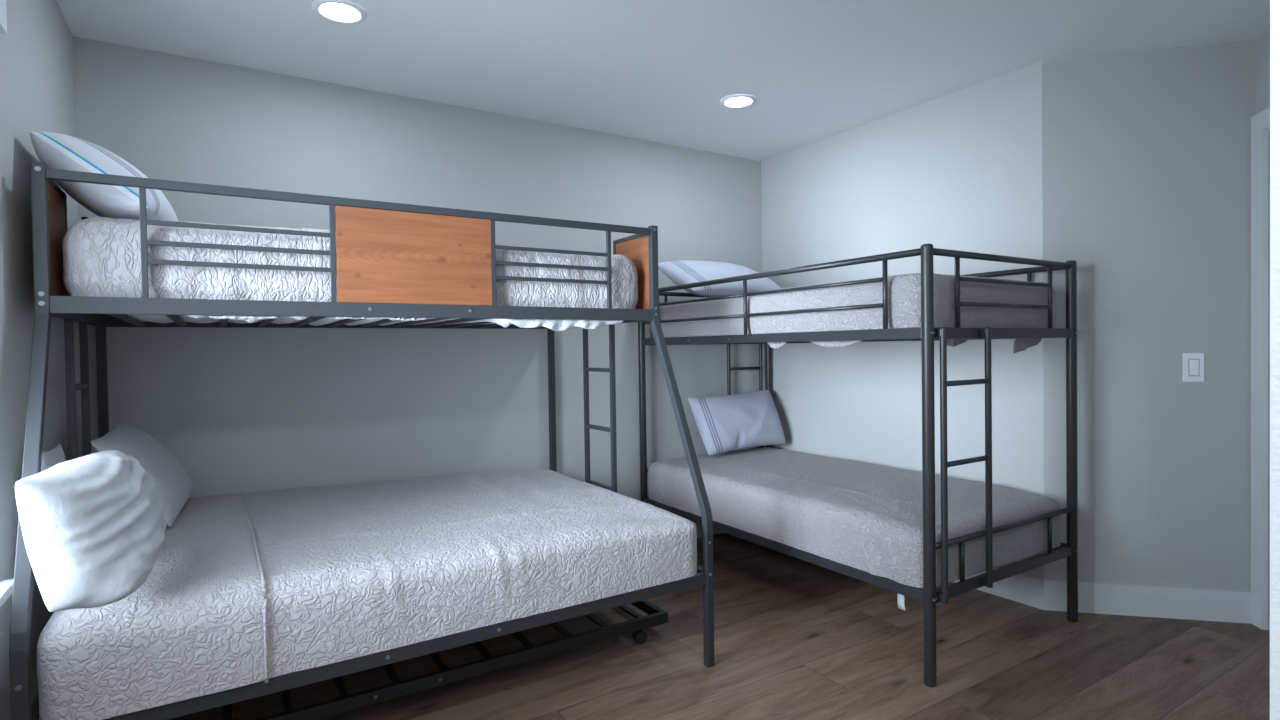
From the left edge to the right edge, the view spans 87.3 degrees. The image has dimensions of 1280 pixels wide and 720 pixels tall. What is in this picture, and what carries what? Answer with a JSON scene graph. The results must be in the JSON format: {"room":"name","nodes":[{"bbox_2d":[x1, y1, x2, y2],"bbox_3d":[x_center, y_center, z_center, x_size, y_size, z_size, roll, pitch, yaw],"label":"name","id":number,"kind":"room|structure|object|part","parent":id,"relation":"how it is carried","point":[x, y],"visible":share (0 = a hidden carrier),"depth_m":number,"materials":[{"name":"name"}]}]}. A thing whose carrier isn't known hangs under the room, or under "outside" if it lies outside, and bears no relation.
{"room":"dormitory","nodes":[
{"label":"dormitory","id":0,"kind":"room"},
{"bbox_2d":[0,0,82,719],"bbox_3d":[-1.077,-0.024,0.735,0.130,2.456,4.430,-1,1,-32],"label":"wall","id":1,"kind":"structure","parent":0,"point":[37,66],"depth_m":1.87,"materials":[{"name":"grey paint"}]},
{"bbox_2d":[0,0,6,32],"bbox_3d":[-1.262,-0.874,1.138,0.019,0.103,1.320,-1,1,-32],"label":"blind headrail","id":2,"kind":"object","parent":1,"relation":"attached to","point":[3,13],"visible":1,"depth_m":1.68,"materials":[{"name":"white plastic"}]},
{"bbox_2d":[0,578,13,606],"bbox_3d":[-1.309,-0.119,1.134,0.155,1.360,1.075,-1,1,-32],"label":"window","id":3,"kind":"structure","parent":1,"relation":"in","point":[6,586],"depth_m":1.57,"materials":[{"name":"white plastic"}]},
{"bbox_2d":[73,36,763,500],"bbox_3d":[-0.714,-0.077,3.650,3.827,2.456,0.120,-1,1,-32],"label":"wall","id":4,"kind":"structure","parent":0,"point":[245,410],"depth_m":3.26,"materials":[{"name":"grey paint"}]},
{"bbox_2d":[692,521,722,537],"bbox_3d":[-0.662,1.085,3.612,3.587,0.132,0.014,-1,1,-32],"label":"baseboard","id":5,"kind":"structure","parent":4,"relation":"attached to","point":[698,526],"depth_m":4.26,"materials":[{"name":"white paint"}]},
{"bbox_2d":[56,0,1269,160],"bbox_3d":[1.018,-1.355,2.113,5.179,0.100,4.550,-1,1,-32],"label":"ceiling","id":6,"kind":"structure","parent":0,"point":[660,71],"depth_m":2.78,"materials":[{"name":"white paint"}]},
{"bbox_2d":[312,0,366,23],"bbox_3d":[-1.100,-1.275,2.461,0.184,0.008,0.184,-1,1,-32],"label":"recessed light","id":7,"kind":"object","parent":6,"relation":"in","point":[338,11],"visible":1,"depth_m":2.45,"materials":[{"name":"white plastic"}]},
{"bbox_2d":[720,94,756,107],"bbox_3d":[0.501,-1.315,3.418,0.184,0.008,0.184,-1,1,-32],"label":"recessed light","id":8,"kind":"object","parent":6,"relation":"in","point":[738,100],"visible":1,"depth_m":3.41,"materials":[{"name":"white plastic"}]},
{"bbox_2d":[170,532,1269,719],"bbox_3d":[1.056,1.199,2.155,5.179,0.100,4.550,-1,1,-32],"label":"floor","id":9,"kind":"structure","parent":0,"point":[795,638],"depth_m":2.51,"materials":[{"name":"brown wood"}]},
{"bbox_2d":[9,162,714,719],"bbox_3d":[-0.935,0.315,2.588,1.966,1.712,1.408,-1,1,-32],"label":"bunk bed","id":10,"kind":"object","parent":9,"relation":"on","point":[388,259],"visible":0.69,"depth_m":2.21,"materials":[{"name":"grey painted metal"},{"name":"orange pine laminate"}]},
{"bbox_3d":[-1.381,0.945,1.503,0.030,0.502,0.030,-1,1,-32],"label":"leg","id":11,"kind":"part","parent":10,"relation":"part of","materials":[{"name":"grey metal"}]},
{"bbox_3d":[-1.485,0.089,1.634,0.030,1.212,0.373,-1,1,-32],"label":"bent post","id":12,"kind":"part","parent":10,"relation":"part of","materials":[{"name":"grey metal"}]},
{"bbox_3d":[-1.748,0.856,2.083,0.025,0.042,1.344,-1,1,-32],"label":"rail","id":13,"kind":"part","parent":10,"relation":"part of","materials":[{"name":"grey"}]},
{"bbox_3d":[-1.666,-0.328,1.906,0.014,0.313,0.286,-1,1,-32],"label":"wood panel","id":14,"kind":"part","parent":10,"relation":"part of","materials":[{"name":"orange wood"}]},
{"bbox_3d":[-1.854,-0.150,2.212,0.025,0.046,1.001,-1,1,-32],"label":"rail","id":15,"kind":"part","parent":10,"relation":"part of","materials":[{"name":"grey metal"}]},
{"bbox_3d":[-2.121,0.332,2.656,0.030,1.712,0.030,-1,1,-32],"label":"post","id":16,"kind":"part","parent":10,"relation":"part of","materials":[{"name":"grey metal"}]},
{"bbox_3d":[-1.309,-0.173,3.163,1.906,0.046,0.025,-1,1,-32],"label":"rail","id":17,"kind":"part","parent":10,"relation":"part of","materials":[{"name":"grey metal"}]},
{"bbox_3d":[-0.765,-0.514,2.285,1.906,0.025,0.025,-1,1,-32],"label":"guard rail","id":18,"kind":"part","parent":10,"relation":"part of","materials":[{"name":"grey metal"}]},
{"bbox_3d":[-0.759,-0.167,2.289,1.906,0.046,0.025,-1,1,-32],"label":"rail","id":19,"kind":"part","parent":10,"relation":"part of","materials":[{"name":"grey metal"}]},
{"bbox_2d":[126,314,623,330],"bbox_3d":[-1.031,-0.241,2.719,1.826,0.274,0.948,-1,1,-32],"label":"mattress","id":20,"kind":"object","parent":10,"relation":"on","point":[555,325],"visible":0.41,"depth_m":2.57,"materials":[{"name":"white fabric"}]},
{"bbox_2d":[62,217,637,308],"bbox_3d":[-1.035,-0.320,2.723,1.893,0.250,0.996,-1,1,-32],"label":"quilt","id":21,"kind":"object","parent":20,"relation":"on","point":[102,255],"visible":0.48,"depth_m":2.04,"materials":[{"name":"grey fabric"}]},
{"bbox_2d":[30,131,177,220],"bbox_3d":[-1.695,-0.550,2.156,0.304,0.263,0.602,-1,1,-27],"label":"pillow","id":22,"kind":"object","parent":21,"relation":"on","point":[56,150],"visible":0.75,"depth_m":1.93,"materials":[{"name":"white fabric"}]},
{"bbox_3d":[-0.563,0.840,2.017,1.906,0.042,0.025,-1,1,-32],"label":"rail","id":23,"kind":"part","parent":10,"relation":"part of","materials":[{"name":"grey metal"}]},
{"bbox_3d":[-0.757,-0.345,2.291,0.514,0.309,0.015,-1,1,-32],"label":"wood panel","id":24,"kind":"part","parent":10,"relation":"part of","materials":[{"name":"orange wood"}]},
{"bbox_3d":[-0.482,0.291,3.686,0.030,1.712,0.030,-1,1,-32],"label":"post","id":25,"kind":"part","parent":10,"relation":"part of","materials":[{"name":"grey metal"}]},
{"bbox_3d":[-0.215,-0.191,3.242,0.025,0.046,1.001,-1,1,-32],"label":"rail","id":26,"kind":"part","parent":10,"relation":"part of","materials":[{"name":"grey metal"}]},
{"bbox_3d":[-0.027,-0.369,2.936,0.014,0.313,0.286,-1,1,-32],"label":"wood panel","id":27,"kind":"part","parent":10,"relation":"part of","materials":[{"name":"orange wood"}]},
{"bbox_3d":[0.154,0.048,2.664,0.030,1.212,0.373,-1,1,-32],"label":"bent post","id":28,"kind":"part","parent":10,"relation":"part of","materials":[{"name":"grey metal"}]},
{"bbox_3d":[-0.109,0.815,3.113,0.025,0.042,1.344,-1,1,-32],"label":"rail","id":29,"kind":"part","parent":10,"relation":"part of","materials":[{"name":"grey metal"}]},
{"bbox_3d":[0.258,0.904,2.533,0.030,0.502,0.030,-1,1,-32],"label":"leg","id":30,"kind":"part","parent":10,"relation":"part of","materials":[{"name":"grey metal"}]},
{"bbox_2d":[168,600,667,719],"bbox_3d":[-0.928,1.119,2.730,1.846,0.100,1.003,-1,1,-32],"label":"frame","id":31,"kind":"object","parent":9,"relation":"on","point":[656,616],"visible":0.4,"depth_m":2.37,"materials":[{"name":"black metal"}]},
{"bbox_3d":[-0.159,1.071,3.215,0.025,0.042,0.948,-1,1,-32],"label":"rail","id":32,"kind":"part","parent":31,"relation":"part of","materials":[{"name":"black metal"}]},
{"bbox_2d":[638,244,1078,686],"bbox_3d":[0.937,0.355,3.414,1.038,1.552,1.956,-1,1,-32],"label":"bunk bed","id":33,"kind":"object","parent":9,"relation":"on","point":[929,595],"visible":0.7,"depth_m":2.62,"materials":[{"name":"grey metal"}]},
{"bbox_3d":[0.016,0.359,3.942,0.041,1.552,0.041,-1,1,-32],"label":"post","id":34,"kind":"part","parent":33,"relation":"part of","materials":[{"name":"grey metal"}]},
{"bbox_3d":[0.427,-0.403,4.195,0.962,0.024,0.025,-1,1,-32],"label":"guard rail","id":35,"kind":"part","parent":33,"relation":"part of","materials":[{"name":"grey metal"}]},
{"bbox_3d":[0.431,-0.116,4.199,0.960,0.039,0.018,-1,1,-32],"label":"rail","id":36,"kind":"part","parent":33,"relation":"part of","materials":[{"name":"grey metal"}]},
{"bbox_3d":[0.860,0.338,4.472,0.041,1.552,0.041,-1,1,-32],"label":"post","id":37,"kind":"part","parent":33,"relation":"part of","materials":[{"name":"grey metal"}]},
{"bbox_3d":[0.508,-0.100,3.141,0.018,0.039,1.836,-1,1,-32],"label":"rail","id":38,"kind":"part","parent":33,"relation":"part of","materials":[{"name":"grey metal"}]},
{"bbox_3d":[0.522,0.833,3.157,0.018,0.039,1.836,-1,1,-32],"label":"rail","id":39,"kind":"part","parent":33,"relation":"part of","materials":[{"name":"grey metal"}]},
{"bbox_3d":[0.504,-0.387,3.137,0.025,0.024,1.838,-1,1,-32],"label":"guard rail","id":40,"kind":"part","parent":33,"relation":"part of","materials":[{"name":"grey metal"}]},
{"bbox_2d":[664,327,969,337],"bbox_3d":[0.930,-0.202,3.403,0.887,0.165,1.758,-1,1,-32],"label":"mattress","id":41,"kind":"object","parent":33,"relation":"on","point":[917,327],"visible":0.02,"depth_m":2.80,"materials":[{"name":"white fabric"}]},
{"bbox_2d":[652,273,1055,353],"bbox_3d":[0.931,-0.183,3.402,0.953,0.311,1.821,-1,1,-32],"label":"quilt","id":42,"kind":"object","parent":41,"relation":"on","point":[904,290],"visible":0.8,"depth_m":2.71,"materials":[{"name":"grey fabric"}]},
{"bbox_2d":[658,260,781,296],"bbox_3d":[0.477,-0.472,3.930,0.699,0.236,0.383,-1,1,-32],"label":"pillow","id":43,"kind":"object","parent":42,"relation":"on","point":[680,272],"visible":0.84,"depth_m":3.78,"materials":[{"name":"white fabric"}]},
{"bbox_3d":[1.352,-0.121,3.672,0.018,0.039,1.836,-1,1,-32],"label":"rail","id":44,"kind":"part","parent":33,"relation":"part of","materials":[{"name":"grey metal"}]},
{"bbox_2d":[897,593,905,610],"bbox_3d":[0.924,0.762,3.406,0.933,0.284,1.758,-1,1,-32],"label":"mattress","id":45,"kind":"object","parent":33,"relation":"on","point":[900,598],"visible":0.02,"depth_m":2.48,"materials":[{"name":"white fabric"}]},
{"bbox_2d":[648,447,1060,587],"bbox_3d":[0.932,0.688,3.411,1.007,0.226,1.846,-1,1,-32],"label":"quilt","id":46,"kind":"object","parent":45,"relation":"on","point":[868,517],"visible":0.91,"depth_m":2.88,"materials":[{"name":"grey fabric"}]},
{"bbox_2d":[688,390,785,454],"bbox_3d":[0.610,0.377,4.146,0.659,0.351,0.248,-1,1,-32],"label":"pillow","id":47,"kind":"object","parent":46,"relation":"on","point":[725,423],"visible":1,"depth_m":4.04,"materials":[{"name":"white fabric"}]},
{"bbox_3d":[1.013,0.371,2.356,0.041,1.552,0.041,-1,1,-32],"label":"post","id":48,"kind":"part","parent":33,"relation":"part of","materials":[{"name":"grey metal"}]},
{"bbox_3d":[1.428,-0.105,2.614,0.960,0.039,0.018,-1,1,-32],"label":"rail","id":49,"kind":"part","parent":33,"relation":"part of","materials":[{"name":"grey metal"}]},
{"bbox_3d":[1.424,-0.392,2.609,0.962,0.024,0.025,-1,1,-32],"label":"guard rail","id":50,"kind":"part","parent":33,"relation":"part of","materials":[{"name":"grey metal"}]},
{"bbox_3d":[1.442,0.828,2.629,0.960,0.039,0.018,-1,1,-32],"label":"rail","id":51,"kind":"part","parent":33,"relation":"part of","materials":[{"name":"grey metal"}]},
{"bbox_3d":[1.348,-0.408,3.667,0.025,0.024,1.838,-1,1,-32],"label":"guard rail","id":52,"kind":"part","parent":33,"relation":"part of","materials":[{"name":"grey metal"}]},
{"bbox_3d":[1.365,0.812,3.687,0.018,0.039,1.836,-1,1,-32],"label":"rail","id":53,"kind":"part","parent":33,"relation":"part of","materials":[{"name":"grey metal"}]},
{"bbox_3d":[1.857,0.350,2.886,0.041,1.552,0.041,-1,1,-32],"label":"post","id":54,"kind":"part","parent":33,"relation":"part of","materials":[{"name":"grey metal"}]},
{"bbox_2d":[761,61,1043,579],"bbox_3d":[1.372,-0.111,3.812,0.120,2.456,1.824,-1,1,-32],"label":"wall","id":55,"kind":"structure","parent":0,"point":[961,170],"depth_m":3.56,"materials":[{"name":"grey paint"}]},
{"bbox_2d":[952,567,1043,609],"bbox_3d":[1.334,1.052,3.793,0.014,0.132,1.830,-1,1,-32],"label":"baseboard","id":56,"kind":"structure","parent":55,"relation":"attached to","point":[1021,588],"depth_m":3.10,"materials":[{"name":"white paint"}]},
{"bbox_2d":[1042,40,1255,591],"bbox_3d":[2.217,-0.109,2.989,0.810,2.456,0.145,-1,1,13],"label":"wall","id":57,"kind":"structure","parent":0,"point":[1146,155],"depth_m":2.91,"materials":[{"name":"grey paint"}]},
{"bbox_2d":[1044,580,1251,623],"bbox_3d":[2.214,1.054,2.931,0.815,0.132,0.014,-1,1,13],"label":"baseboard","id":58,"kind":"structure","parent":57,"relation":"attached to","point":[1098,598],"depth_m":2.92,"materials":[{"name":"white paint"}]},
{"bbox_2d":[1182,353,1203,381],"bbox_3d":[2.373,0.032,2.876,0.080,0.124,0.012,-1,1,13],"label":"light switch","id":59,"kind":"object","parent":57,"relation":"attached to","point":[1192,363],"visible":1,"depth_m":2.87,"materials":[{"name":"white plastic"}]},
{"bbox_2d":[1251,107,1269,629],"bbox_3d":[2.478,0.058,2.351,0.022,2.135,0.979,-1,1,13],"label":"door frame","id":60,"kind":"structure","parent":57,"relation":"attached to","point":[1260,122],"depth_m":2.78,"materials":[{"name":"white paint"}]},
{"bbox_2d":[1256,31,1269,629],"bbox_3d":[2.544,-0.103,2.333,0.120,2.456,0.989,-1,1,13],"label":"wall","id":61,"kind":"structure","parent":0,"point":[1262,43],"depth_m":2.76,"materials":[{"name":"grey paint"}]},
{"bbox_2d":[1270,0,1279,719],"bbox_3d":[1.935,-0.070,0.870,1.805,2.456,1.214,-1,1,-32],"label":"wall","id":62,"kind":"structure","parent":0,"point":[1274,4],"depth_m":0.90,"materials":[{"name":"white paint"}]},
{"bbox_3d":[-0.926,0.725,2.581,1.806,0.197,1.264,-1,1,-32],"label":"mattress","id":63,"kind":"object","parent":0,"visible":0},
{"bbox_2d":[36,469,696,719],"bbox_3d":[-0.918,0.681,2.572,1.897,0.275,1.389,-1,1,-32],"label":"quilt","id":64,"kind":"object","parent":63,"relation":"on","point":[241,589],"visible":0.83,"depth_m":2.00,"materials":[{"name":"grey fabric"}]},
{"bbox_2d":[41,444,65,471],"bbox_3d":[-1.623,0.402,1.856,0.056,0.317,0.370,-1,1,-32],"label":"pillow","id":65,"kind":"object","parent":64,"relation":"on","point":[55,456],"visible":0.22,"depth_m":1.85,"materials":[{"name":"grey fabric"}]},
{"bbox_2d":[15,450,166,611],"bbox_3d":[-1.322,0.400,1.685,0.224,0.320,0.568,-1,1,-27],"label":"pillow","id":66,"kind":"object","parent":64,"relation":"on","point":[93,525],"visible":1,"depth_m":1.49,"materials":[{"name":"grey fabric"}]},
{"bbox_2d":[90,423,193,526],"bbox_3d":[-1.770,0.396,2.420,0.254,0.309,0.590,-1,1,-32],"label":"pillow","id":67,"kind":"object","parent":64,"relation":"on","point":[173,481],"visible":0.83,"depth_m":2.30,"materials":[{"name":"grey fabric"}]},
{"bbox_3d":[-1.313,0.692,2.269,0.008,0.275,1.291,-1,1,-33],"label":"hem cord","id":68,"kind":"part","parent":64,"relation":"part of","materials":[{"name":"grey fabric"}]}
]}

